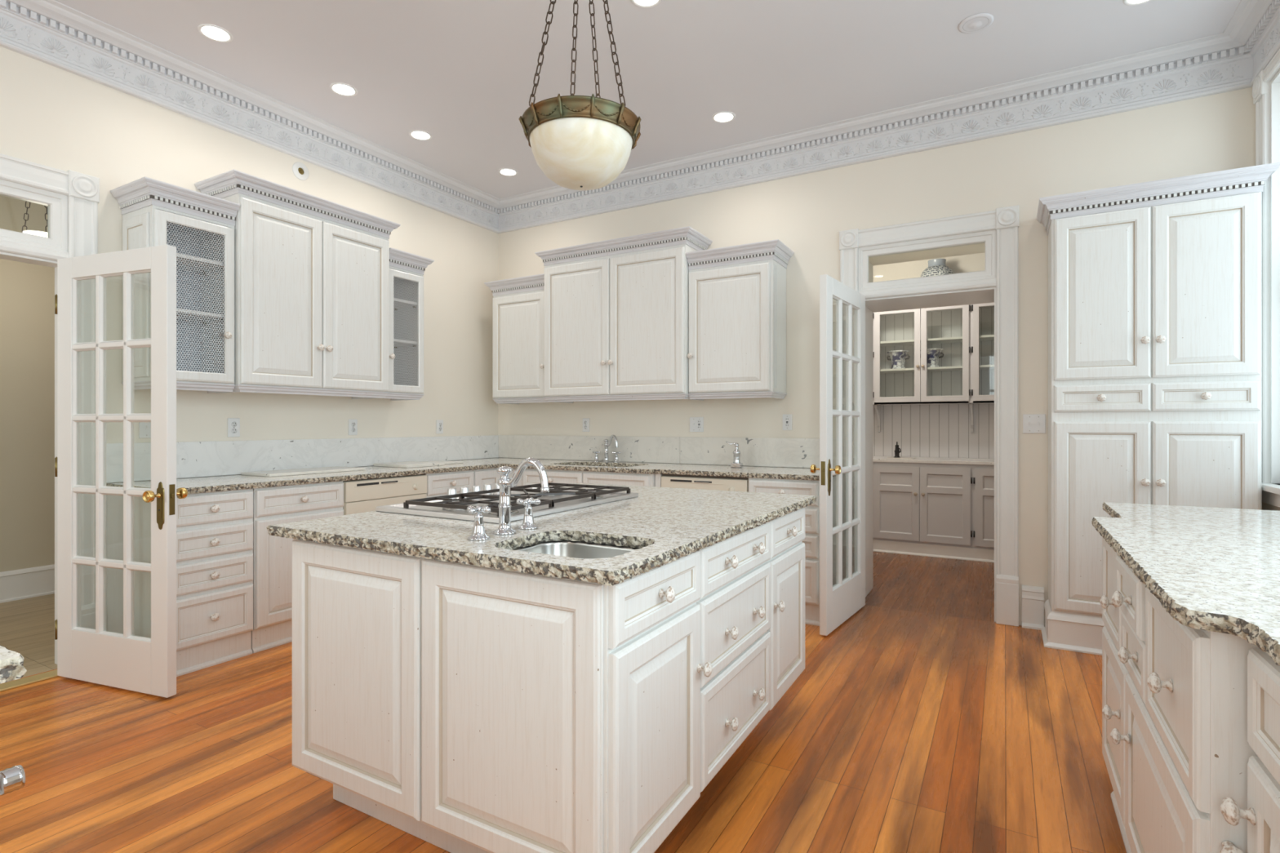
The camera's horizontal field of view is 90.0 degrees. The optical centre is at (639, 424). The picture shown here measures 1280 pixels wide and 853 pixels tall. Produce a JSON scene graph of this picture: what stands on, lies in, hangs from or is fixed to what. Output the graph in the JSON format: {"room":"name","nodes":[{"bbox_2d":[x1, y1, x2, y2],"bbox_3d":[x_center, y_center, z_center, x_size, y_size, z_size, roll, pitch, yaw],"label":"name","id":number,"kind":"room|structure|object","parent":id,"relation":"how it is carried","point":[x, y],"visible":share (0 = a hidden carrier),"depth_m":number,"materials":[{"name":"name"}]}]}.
{"room":"kitchen","nodes":[
{"label":"kitchen","id":0,"kind":"room"},
{"bbox_2d":[0,645,26,684],"bbox_3d":[-1.423,0.322,0.788,0.991,0.030,0.718,0,0,30],"label":"countertop","id":1,"kind":"structure","parent":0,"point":[11,668],"depth_m":0.84,"materials":[{"name":"stone"}]},
{"bbox_2d":[0,195,54,572],"bbox_3d":[-3.763,-0.399,3.814,1.880,3.240,6.550,0,0,30],"label":"wall","id":2,"kind":"structure","parent":0,"point":[27,291],"depth_m":4.52,"materials":[{"name":"beige paint"}]},
{"bbox_2d":[0,564,54,603],"bbox_3d":[-4.480,1.117,4.223,0.030,0.207,6.350,0,0,30],"label":"baseboard","id":3,"kind":"structure","parent":2,"relation":"attached to","point":[27,583],"depth_m":4.50,"materials":[{"name":"white paint"}]},
{"bbox_2d":[0,46,497,484],"bbox_3d":[-2.795,-0.399,3.493,0.120,3.240,6.750,0,0,30],"label":"wall","id":4,"kind":"structure","parent":0,"point":[51,116],"depth_m":4.00,"materials":[{"name":"beige paint"}]},
{"bbox_2d":[0,153,99,664],"bbox_3d":[-3.153,-0.028,2.821,0.162,2.495,1.208,0,0,30],"label":"door frame","id":5,"kind":"structure","parent":4,"relation":"in","point":[71,197],"depth_m":3.25,"materials":[{"name":"white paint"}]},
{"bbox_2d":[54,244,187,697],"bbox_3d":[-2.441,0.206,2.977,0.778,2.006,0.166,0,0,19],"label":"door","id":6,"kind":"structure","parent":4,"relation":"in","point":[126,660],"depth_m":2.93,"materials":[{"name":"white paint"}]},
{"bbox_2d":[138,422,151,438],"bbox_3d":[-2.693,0.016,3.532,0.017,0.115,0.115,0,0,30],"label":"light switch","id":7,"kind":"object","parent":4,"relation":"attached to","point":[144,428],"visible":0.38,"depth_m":3.51,"materials":[{"name":"white plastic"}]},
{"bbox_2d":[110,176,239,391],"bbox_3d":[-2.514,-0.710,3.478,0.380,1.049,0.457,0,0,30],"label":"upper cabinet","id":8,"kind":"object","parent":4,"relation":"attached to","point":[201,226],"visible":0.87,"depth_m":3.46,"materials":[{"name":"white wood"}]},
{"bbox_2d":[176,253,223,273],"bbox_3d":[-2.526,-0.894,3.516,0.301,0.019,0.364,0,0,30],"label":"shelf","id":9,"kind":"object","parent":8,"relation":"attached to","point":[185,257],"depth_m":3.57,"materials":[{"name":"white wood"}]},
{"bbox_2d":[176,307,223,323],"bbox_3d":[-2.526,-0.605,3.516,0.301,0.019,0.364,0,0,30],"label":"shelf","id":10,"kind":"object","parent":8,"relation":"attached to","point":[209,315],"depth_m":3.55,"materials":[{"name":"white wood"}]},
{"bbox_2d":[227,417,239,436],"bbox_3d":[-2.481,0.018,3.912,0.009,0.115,0.070,0,0,30],"label":"wall outlet","id":11,"kind":"object","parent":4,"relation":"attached to","point":[233,424],"visible":1,"depth_m":3.91,"materials":[{"name":"white plastic"}]},
{"bbox_2d":[231,422,236,433],"bbox_3d":[-2.479,0.018,3.911,0.002,0.073,0.033,0,0,30],"label":"receptacle","id":12,"kind":"object","parent":11,"relation":"attached to","point":[233,424],"depth_m":3.91,"materials":[{"name":"grey plastic"}]},
{"bbox_2d":[194,168,400,399],"bbox_3d":[-2.134,-0.794,4.107,0.417,1.219,1.118,0,0,30],"label":"upper cabinet","id":13,"kind":"object","parent":4,"relation":"attached to","point":[312,273],"visible":0.98,"depth_m":3.92,"materials":[{"name":"white wood"}]},
{"bbox_2d":[292,161,309,180],"bbox_3d":[-2.268,-1.697,4.285,0.010,0.116,0.116,0,0,30],"label":"escutcheon","id":14,"kind":"object","parent":4,"relation":"attached to","point":[300,170],"visible":1,"depth_m":4.28,"materials":[{"name":"white paint"}]},
{"bbox_2d":[106,435,498,483],"bbox_3d":[-2.053,0.202,4.652,0.020,0.206,2.999,0,0,30],"label":"backsplash","id":15,"kind":"structure","parent":4,"relation":"attached to","point":[218,458],"depth_m":4.23,"materials":[{"name":"white stone"}]},
{"bbox_2d":[348,418,357,435],"bbox_3d":[-2.074,0.018,4.627,0.009,0.115,0.070,0,0,30],"label":"wall outlet","id":16,"kind":"object","parent":4,"relation":"attached to","point":[353,424],"visible":1,"depth_m":4.62,"materials":[{"name":"white plastic"}]},
{"bbox_2d":[351,422,355,431],"bbox_3d":[-2.071,0.018,4.626,0.002,0.073,0.033,0,0,30],"label":"receptacle","id":17,"kind":"object","parent":16,"relation":"attached to","point":[353,424],"depth_m":4.62,"materials":[{"name":"grey plastic"}]},
{"bbox_2d":[384,247,434,400],"bbox_3d":[-1.803,-0.710,4.725,0.380,1.049,0.390,0,0,30],"label":"upper cabinet","id":18,"kind":"object","parent":4,"relation":"attached to","point":[406,270],"visible":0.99,"depth_m":4.71,"materials":[{"name":"white wood"}]},
{"bbox_2d":[393,297,417,309],"bbox_3d":[-1.842,-0.894,4.715,0.301,0.019,0.297,0,0,30],"label":"shelf","id":19,"kind":"object","parent":18,"relation":"attached to","point":[397,301],"depth_m":4.70,"materials":[{"name":"white wood"}]},
{"bbox_2d":[393,338,417,346],"bbox_3d":[-1.842,-0.605,4.715,0.301,0.019,0.297,0,0,30],"label":"shelf","id":20,"kind":"object","parent":18,"relation":"attached to","point":[411,343],"depth_m":4.68,"materials":[{"name":"white wood"}]},
{"bbox_2d":[436,419,443,433],"bbox_3d":[-1.669,0.018,5.338,0.009,0.115,0.070,0,0,30],"label":"wall outlet","id":21,"kind":"object","parent":4,"relation":"attached to","point":[439,422],"visible":1,"depth_m":5.33,"materials":[{"name":"white plastic"}]},
{"bbox_2d":[438,422,441,431],"bbox_3d":[-1.666,0.018,5.337,0.002,0.073,0.033,0,0,30],"label":"receptacle","id":22,"kind":"object","parent":21,"relation":"attached to","point":[439,424],"depth_m":5.34,"materials":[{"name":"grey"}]},
{"bbox_2d":[0,551,1126,852],"bbox_3d":[-0.770,1.246,3.547,7.145,0.050,8.850,0,0,30],"label":"floor","id":23,"kind":"structure","parent":0,"point":[900,731],"depth_m":2.36,"materials":[{"name":"brown wood"}]},
{"bbox_2d":[0,764,25,795],"bbox_3d":[-1.403,0.779,0.837,0.899,0.883,0.666,0,0,30],"label":"chair","id":24,"kind":"object","parent":23,"relation":"on","point":[12,779],"visible":1,"depth_m":0.92,"materials":[{"name":"silver metal"}]},
{"bbox_2d":[0,669,58,692],"bbox_3d":[-3.062,1.216,2.768,0.095,0.010,0.946,0,0,30],"label":"threshold strip","id":25,"kind":"object","parent":23,"relation":"on","point":[35,678],"visible":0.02,"depth_m":3.03,"materials":[{"name":"beige wood"}]},
{"bbox_2d":[106,488,253,676],"bbox_3d":[-2.408,0.779,3.371,0.666,0.883,0.411,0,0,30],"label":"base cabinet","id":26,"kind":"object","parent":23,"relation":"on","point":[215,530],"visible":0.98,"depth_m":3.22,"materials":[{"name":"white wood"}]},
{"bbox_2d":[251,480,343,653],"bbox_3d":[-2.168,0.779,3.782,0.675,0.883,0.529,0,0,30],"label":"base cabinet","id":27,"kind":"object","parent":23,"relation":"on","point":[273,505],"visible":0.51,"depth_m":3.51,"materials":[{"name":"white wood"}]},
{"bbox_2d":[342,474,426,515],"bbox_3d":[-1.870,0.780,4.283,0.616,0.880,0.628,0,0,30],"label":"dishwasher","id":28,"kind":"object","parent":23,"relation":"on","point":[360,495],"visible":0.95,"depth_m":4.08,"materials":[{"name":"beige plastic"}]},
{"bbox_2d":[425,470,473,497],"bbox_3d":[-1.610,0.779,4.760,0.675,0.883,0.449,0,0,30],"label":"base cabinet","id":29,"kind":"object","parent":23,"relation":"on","point":[437,483],"visible":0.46,"depth_m":4.58,"materials":[{"name":"white wood"}]},
{"bbox_2d":[472,467,500,490],"bbox_3d":[-1.436,0.779,5.105,0.636,0.883,0.311,0,0,30],"label":"base cabinet","id":30,"kind":"object","parent":23,"relation":"on","point":[485,476],"visible":0.17,"depth_m":4.91,"materials":[{"name":"white wood"}]},
{"bbox_2d":[509,467,523,486],"bbox_3d":[-0.846,0.779,5.320,0.213,0.883,0.636,0,0,30],"label":"base cabinet","id":31,"kind":"object","parent":23,"relation":"on","point":[521,482],"visible":0.02,"depth_m":5.01,"materials":[{"name":"white wood"}]},
{"bbox_2d":[292,507,804,852],"bbox_3d":[-0.184,0.779,2.372,1.265,0.883,1.603,0,0,30],"label":"kitchen island","id":32,"kind":"object","parent":23,"relation":"on","point":[457,708],"visible":0.83,"depth_m":1.65,"materials":[{"name":"white wood"}]},
{"bbox_2d":[266,482,817,586],"bbox_3d":[-0.185,0.322,2.359,1.249,0.030,1.661,0,0,30],"label":"island countertop","id":33,"kind":"structure","parent":32,"relation":"on","point":[667,525],"depth_m":1.86,"materials":[{"name":"stone"}]},
{"bbox_2d":[375,482,638,523],"bbox_3d":[-0.471,0.278,2.492,0.580,0.058,0.857,0,0,30],"label":"cooktop","id":34,"kind":"object","parent":33,"relation":"in","point":[453,505],"visible":0.78,"depth_m":2.35,"materials":[{"name":"silver metal"}]},
{"bbox_2d":[466,457,549,540],"bbox_3d":[-0.378,0.199,1.804,0.215,0.216,0.221,0,0,-17],"label":"faucet","id":35,"kind":"object","parent":33,"relation":"on","point":[504,482],"visible":1,"depth_m":1.79,"materials":[{"name":"silver metal"}]},
{"bbox_2d":[512,540,639,558],"bbox_3d":[-0.166,0.418,1.663,0.376,0.160,0.321,0,0,30],"label":"sink","id":36,"kind":"object","parent":33,"relation":"in","point":[577,549],"visible":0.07,"depth_m":1.83,"materials":[{"name":"silver metal"}]},
{"bbox_2d":[523,465,655,486],"bbox_3d":[-0.267,0.779,4.951,1.144,0.883,0.703,0,0,30],"label":"base cabinet","id":37,"kind":"object","parent":23,"relation":"on","point":[531,476],"visible":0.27,"depth_m":4.65,"materials":[{"name":"white wood"}]},
{"bbox_2d":[106,457,843,493],"bbox_3d":[-0.696,0.322,3.864,3.122,0.030,2.988,0,0,30],"label":"countertop","id":38,"kind":"structure","parent":37,"relation":"on","point":[230,482],"depth_m":4.20,"materials":[{"name":"stone"}]},
{"bbox_2d":[241,466,365,476],"bbox_3d":[-2.139,0.298,4.109,0.300,0.016,0.650,0,0,30],"label":"marble slab","id":39,"kind":"object","parent":38,"relation":"on","point":[336,468],"visible":1,"depth_m":4.01,"materials":[{"name":"white stone"}]},
{"bbox_2d":[373,461,444,467],"bbox_3d":[-1.720,0.296,4.773,0.380,0.020,0.340,0,0,33],"label":"marble slab","id":40,"kind":"object","parent":38,"relation":"on","point":[406,464],"visible":1,"depth_m":4.68,"materials":[{"name":"white stone"}]},
{"bbox_2d":[424,460,463,464],"bbox_3d":[-1.573,0.299,5.052,0.260,0.014,0.230,0,0,26],"label":"marble slab","id":41,"kind":"object","parent":38,"relation":"on","point":[437,461],"visible":0.52,"depth_m":5.06,"materials":[{"name":"white stone"}]},
{"bbox_2d":[592,435,621,462],"bbox_3d":[-0.278,0.194,5.237,0.274,0.225,0.092,0,0,30],"label":"faucet","id":42,"kind":"object","parent":38,"relation":"on","point":[607,442],"visible":1,"depth_m":5.22,"materials":[{"name":"silver metal"}]},
{"bbox_2d":[725,441,742,467],"bbox_3d":[0.674,0.213,4.594,0.116,0.187,0.060,0,0,30],"label":"soap dispenser","id":43,"kind":"object","parent":38,"relation":"on","point":[736,463],"visible":1,"depth_m":4.57,"materials":[{"name":"silver metal"}]},
{"bbox_2d":[655,473,662,487],"bbox_3d":[0.276,0.779,4.693,0.044,0.883,0.614,0,0,30],"label":"base cabinet","id":44,"kind":"object","parent":23,"relation":"on","point":[658,476],"visible":0.14,"depth_m":4.42,"materials":[{"name":"white wood"}]},
{"bbox_2d":[661,474,748,492],"bbox_3d":[0.557,0.780,4.502,0.623,0.880,0.616,0,0,30],"label":"dishwasher","id":45,"kind":"object","parent":23,"relation":"on","point":[673,481],"visible":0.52,"depth_m":4.24,"materials":[{"name":"beige plastic"}]},
{"bbox_2d":[748,475,835,626],"bbox_3d":[1.032,0.779,4.232,0.457,0.883,0.666,0,0,30],"label":"base cabinet","id":46,"kind":"object","parent":23,"relation":"on","point":[791,486],"visible":0.22,"depth_m":3.90,"materials":[{"name":"white wood"}]},
{"bbox_2d":[873,462,994,563],"bbox_3d":[3.084,0.790,6.012,2.800,0.862,0.638,0,0,30],"label":"base cabinet","id":47,"kind":"object","parent":23,"relation":"on","point":[934,510],"visible":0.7,"depth_m":5.90,"materials":[{"name":"paint"}]},
{"bbox_2d":[873,456,994,465],"bbox_3d":[3.088,0.344,6.018,2.800,0.030,0.595,0,0,30],"label":"countertop","id":48,"kind":"structure","parent":47,"relation":"on","point":[876,459],"depth_m":5.96,"materials":[{"name":"white stone"}]},
{"bbox_2d":[886,456,916,459],"bbox_3d":[2.563,0.326,6.269,0.240,0.006,0.280,0,0,30],"label":"board","id":49,"kind":"object","parent":48,"relation":"on","point":[891,457],"visible":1,"depth_m":6.20,"materials":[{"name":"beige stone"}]},
{"bbox_2d":[893,441,901,457],"bbox_3d":[2.529,0.247,6.300,0.060,0.162,0.060,0,0,-9],"label":"pump","id":50,"kind":"object","parent":49,"relation":"on","point":[897,451],"visible":0.98,"depth_m":6.28,"materials":[{"name":"black metal"}]},
{"bbox_2d":[1036,162,1279,655],"bbox_3d":[2.707,-0.010,3.434,0.974,2.461,0.397,0,0,30],"label":"tall cabinet","id":51,"kind":"object","parent":23,"relation":"on","point":[1154,287],"visible":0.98,"depth_m":3.31,"materials":[{"name":"white wood"}]},
{"bbox_2d":[1099,537,1259,852],"bbox_3d":[1.575,0.779,1.373,0.906,0.883,1.233,0,0,30],"label":"base cabinet","id":52,"kind":"object","parent":23,"relation":"on","point":[1175,744],"visible":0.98,"depth_m":1.27,"materials":[{"name":"white wood"}]},
{"bbox_2d":[1220,648,1279,852],"bbox_3d":[1.162,0.779,0.587,0.844,0.883,0.599,0,0,30],"label":"base cabinet","id":53,"kind":"object","parent":23,"relation":"on","point":[1262,815],"visible":0.97,"depth_m":0.97,"materials":[{"name":"white wood"}]},
{"bbox_3d":[0.725,0.779,-0.180,0.844,0.883,1.155,0,0,30],"label":"base cabinet","id":54,"kind":"object","parent":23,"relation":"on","visible":0},
{"bbox_2d":[1091,502,1279,666],"bbox_3d":[1.280,0.322,0.836,0.899,0.030,3.520,0,0,30],"label":"countertop","id":55,"kind":"structure","parent":54,"relation":"on","point":[1217,570],"depth_m":1.44,"materials":[{"name":"stone"}]},
{"bbox_2d":[55,0,1240,199],"bbox_3d":[-0.498,-2.059,2.126,5.465,0.080,6.850,0,0,30],"label":"ceiling","id":56,"kind":"structure","parent":0,"point":[460,73],"depth_m":3.47,"materials":[{"name":"paint"}]},
{"bbox_2d":[197,23,232,42],"bbox_3d":[-2.189,-2.016,3.302,0.152,0.005,0.152,0,0,30],"label":"recessed light","id":57,"kind":"object","parent":56,"relation":"in","point":[212,33],"visible":1,"depth_m":3.30,"materials":[{"name":"white plastic"}]},
{"bbox_2d":[329,82,357,96],"bbox_3d":[-1.785,-2.016,3.857,0.152,0.005,0.152,0,0,30],"label":"recessed light","id":58,"kind":"object","parent":56,"relation":"in","point":[341,89],"visible":1,"depth_m":3.85,"materials":[{"name":"white plastic"}]},
{"bbox_2d":[408,130,431,140],"bbox_3d":[-1.530,-2.016,4.466,0.152,0.005,0.152,0,0,30],"label":"recessed light","id":59,"kind":"object","parent":56,"relation":"in","point":[417,135],"visible":1,"depth_m":4.46,"materials":[{"name":"white plastic"}]},
{"bbox_2d":[498,168,517,176],"bbox_3d":[-1.054,-2.016,5.119,0.152,0.005,0.152,0,0,30],"label":"recessed light","id":60,"kind":"object","parent":56,"relation":"in","point":[504,171],"visible":1,"depth_m":5.12,"materials":[{"name":"white plastic"}]},
{"bbox_2d":[519,0,640,190],"bbox_3d":[-0.210,-1.435,2.300,0.429,1.166,0.429,0,0,0],"label":"pendant lamp","id":61,"kind":"object","parent":56,"relation":"hanging from","point":[578,142],"visible":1,"depth_m":2.18,"materials":[{"name":"white glass"}]},
{"bbox_2d":[631,0,662,8],"bbox_3d":[0.029,-2.016,3.022,0.152,0.005,0.152,0,0,30],"label":"recessed light","id":62,"kind":"object","parent":56,"relation":"in","point":[641,3],"visible":1,"depth_m":3.06,"materials":[{"name":"white plastic"}]},
{"bbox_2d":[711,111,735,123],"bbox_3d":[0.549,-2.016,4.202,0.152,0.005,0.152,0,0,30],"label":"recessed light","id":63,"kind":"object","parent":56,"relation":"in","point":[724,117],"visible":1,"depth_m":4.20,"materials":[{"name":"white plastic"}]},
{"bbox_2d":[958,13,994,33],"bbox_3d":[1.688,-2.011,3.220,0.160,0.015,0.160,0,0,30],"label":"ceiling speaker","id":64,"kind":"object","parent":56,"relation":"attached to","point":[975,23],"visible":1,"depth_m":3.20,"materials":[{"name":"paint"}]},
{"bbox_2d":[1123,0,1151,5],"bbox_3d":[2.363,-2.016,3.005,0.152,0.005,0.152,0,0,30],"label":"recessed light","id":65,"kind":"object","parent":56,"relation":"in","point":[1129,2],"visible":1,"depth_m":3.06,"materials":[{"name":"white plastic"}]},
{"bbox_2d":[497,87,1255,626],"bbox_3d":[1.126,-0.399,4.854,5.345,3.240,0.500,0,0,30],"label":"wall","id":66,"kind":"structure","parent":0,"point":[807,213],"depth_m":4.26,"materials":[{"name":"beige paint"}]},
{"bbox_2d":[484,273,547,404],"bbox_3d":[-0.976,-0.710,5.550,0.661,1.049,0.369,0,0,30],"label":"upper cabinet","id":67,"kind":"object","parent":66,"relation":"attached to","point":[517,303],"visible":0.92,"depth_m":5.42,"materials":[{"name":"white wood"}]},
{"bbox_2d":[582,417,589,431],"bbox_3d":[-0.462,0.003,5.466,0.070,0.115,0.009,0,0,30],"label":"wall outlet","id":68,"kind":"object","parent":66,"relation":"attached to","point":[585,420],"visible":1,"depth_m":5.46,"materials":[{"name":"white plastic"}]},
{"bbox_2d":[584,420,587,429],"bbox_3d":[-0.463,0.003,5.464,0.033,0.073,0.002,0,0,30],"label":"receptacle","id":69,"kind":"object","parent":68,"relation":"attached to","point":[585,421],"depth_m":5.46,"materials":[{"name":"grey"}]},
{"bbox_2d":[498,435,679,463],"bbox_3d":[-0.495,0.201,5.478,1.867,0.208,0.020,0,0,30],"label":"backsplash","id":70,"kind":"structure","parent":66,"relation":"attached to","point":[666,450],"depth_m":5.43,"materials":[{"name":"beige stone"}]},
{"bbox_2d":[534,226,712,403],"bbox_3d":[-0.153,-0.794,5.053,1.388,1.219,0.417,0,0,30],"label":"upper cabinet","id":71,"kind":"object","parent":66,"relation":"attached to","point":[616,311],"visible":0.97,"depth_m":4.87,"materials":[{"name":"white wood"}]},
{"bbox_2d":[0,0,1279,233],"bbox_3d":[-0.585,-1.898,1.954,5.245,0.242,6.266,0,0,30],"label":"crown molding","id":72,"kind":"structure","parent":66,"relation":"attached to","point":[53,33],"depth_m":3.92,"materials":[{"name":"paint"}]},
{"bbox_2d":[689,417,703,431],"bbox_3d":[0.435,-0.001,4.950,0.116,0.115,0.017,0,0,30],"label":"wall outlet","id":73,"kind":"object","parent":66,"relation":"attached to","point":[696,424],"visible":1,"depth_m":4.95,"materials":[{"name":"white plastic"}]},
{"bbox_2d":[697,420,701,428],"bbox_3d":[0.456,-0.001,4.939,0.033,0.068,0.002,0,0,30],"label":"receptacle","id":74,"kind":"object","parent":73,"relation":"attached to","point":[699,422],"depth_m":4.94,"materials":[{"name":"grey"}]},
{"bbox_2d":[685,239,794,399],"bbox_3d":[0.713,-0.710,4.587,0.683,1.049,0.369,0,0,30],"label":"upper cabinet","id":75,"kind":"object","parent":66,"relation":"attached to","point":[737,294],"visible":1,"depth_m":4.46,"materials":[{"name":"white wood"}]},
{"bbox_2d":[680,436,835,468],"bbox_3d":[0.859,0.201,4.706,1.246,0.208,0.020,0,0,30],"label":"backsplash","id":76,"kind":"structure","parent":66,"relation":"attached to","point":[754,451],"depth_m":4.69,"materials":[{"name":"beige stone"}]},
{"bbox_2d":[782,413,791,430],"bbox_3d":[1.058,-0.017,4.600,0.070,0.115,0.009,0,0,30],"label":"wall outlet","id":77,"kind":"object","parent":66,"relation":"attached to","point":[787,419],"visible":1,"depth_m":4.60,"materials":[{"name":"white plastic"}]},
{"bbox_2d":[784,417,789,426],"bbox_3d":[1.056,-0.017,4.597,0.033,0.068,0.002,0,0,30],"label":"receptacle","id":78,"kind":"object","parent":77,"relation":"attached to","point":[786,419],"depth_m":4.60,"materials":[{"name":"grey plastic"}]},
{"bbox_2d":[809,204,1018,635],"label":"door","id":79,"kind":"structure","parent":66,"relation":"in","point":[838,602],"depth_m":3.98,"materials":[{"name":"white paint"}]},
{"bbox_2d":[1022,585,1044,630],"bbox_3d":[2.357,1.097,3.842,0.114,0.248,0.040,0,0,30],"label":"baseboard","id":80,"kind":"structure","parent":66,"relation":"attached to","point":[1033,597],"depth_m":3.84,"materials":[{"name":"white paint"}]},
{"bbox_2d":[1022,413,1045,433],"bbox_3d":[2.368,-0.005,3.848,0.116,0.115,0.017,0,0,30],"label":"light switch","id":81,"kind":"object","parent":66,"relation":"attached to","point":[1033,423],"visible":1,"depth_m":3.85,"materials":[{"name":"white plastic"}]},
{"bbox_2d":[873,252,985,282],"bbox_3d":[2.535,-0.244,5.559,3.595,2.930,2.120,0,0,30],"label":"wall","id":82,"kind":"structure","parent":0,"point":[972,262],"depth_m":6.52,"materials":[{"name":"beige paint"}]},
{"bbox_2d":[873,403,994,458],"bbox_3d":[3.002,0.106,6.424,3.350,0.630,0.013,0,0,30],"label":"panelling","id":83,"kind":"object","parent":82,"relation":"attached to","point":[934,430],"visible":0.14,"depth_m":6.43,"materials":[{"name":"white wood"}]},
{"bbox_2d":[873,302,994,433],"bbox_3d":[3.146,-0.534,6.120,2.800,1.234,0.366,0,0,30],"label":"upper cabinet","id":84,"kind":"object","parent":82,"relation":"attached to","point":[965,374],"visible":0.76,"depth_m":6.32,"materials":[{"name":"paint"}]},
{"bbox_2d":[886,350,910,368],"bbox_3d":[2.592,-0.645,6.430,0.225,0.180,0.184,0,0,30],"label":"planter","id":85,"kind":"object","parent":84,"relation":"on","point":[897,358],"visible":0.95,"depth_m":6.38,"materials":[{"name":"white ceramic"}]},
{"bbox_2d":[920,348,944,367],"bbox_3d":[2.854,-0.645,6.264,0.225,0.180,0.184,0,0,30],"label":"planter","id":86,"kind":"object","parent":84,"relation":"on","point":[933,354],"visible":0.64,"depth_m":6.21,"materials":[{"name":"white ceramic"}]},
{"bbox_2d":[920,258,953,277],"bbox_3d":[2.900,-1.378,6.255,0.300,0.452,0.300,0,0,30],"label":"ginger jar","id":87,"kind":"object","parent":84,"relation":"on","point":[936,267],"visible":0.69,"depth_m":6.17,"materials":[{"name":"grey ceramic"}]},
{"bbox_2d":[880,334,994,346],"bbox_3d":[3.156,-0.821,6.137,2.759,0.020,0.290,0,0,30],"label":"shelf","id":88,"kind":"object","parent":84,"relation":"attached to","point":[987,339],"depth_m":6.21,"materials":[{"name":"white paint"}]},
{"bbox_2d":[880,364,994,373],"bbox_3d":[3.156,-0.544,6.137,2.759,0.020,0.290,0,0,30],"label":"shelf","id":89,"kind":"object","parent":84,"relation":"attached to","point":[982,368],"depth_m":6.20,"materials":[{"name":"white paint"}]},
{"bbox_2d":[1261,483,1279,511],"bbox_3d":[1.751,-0.399,0.614,0.140,3.240,6.250,0,0,30],"label":"wall","id":90,"kind":"structure","parent":0,"point":[1264,506],"depth_m":3.20,"materials":[{"name":"beige paint"}]},
{"bbox_2d":[1252,48,1279,507],"bbox_3d":[2.875,-0.692,2.649,0.198,2.165,1.470,0,0,30],"label":"window","id":91,"kind":"structure","parent":90,"relation":"in","point":[1266,86],"depth_m":3.18,"materials":[{"name":"white paint"}]},
{"bbox_3d":[-3.720,-2.059,3.790,1.779,0.080,6.550,0,0,30],"label":"ceiling","id":92,"kind":"structure","parent":0,"visible":0},
{"bbox_2d":[22,200,47,237],"bbox_3d":[-3.764,-1.571,4.033,0.181,0.894,0.180,0,0,30],"label":"lamp","id":93,"kind":"object","parent":92,"relation":"hanging from","point":[41,233],"visible":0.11,"depth_m":3.98,"materials":[{"name":"white"}]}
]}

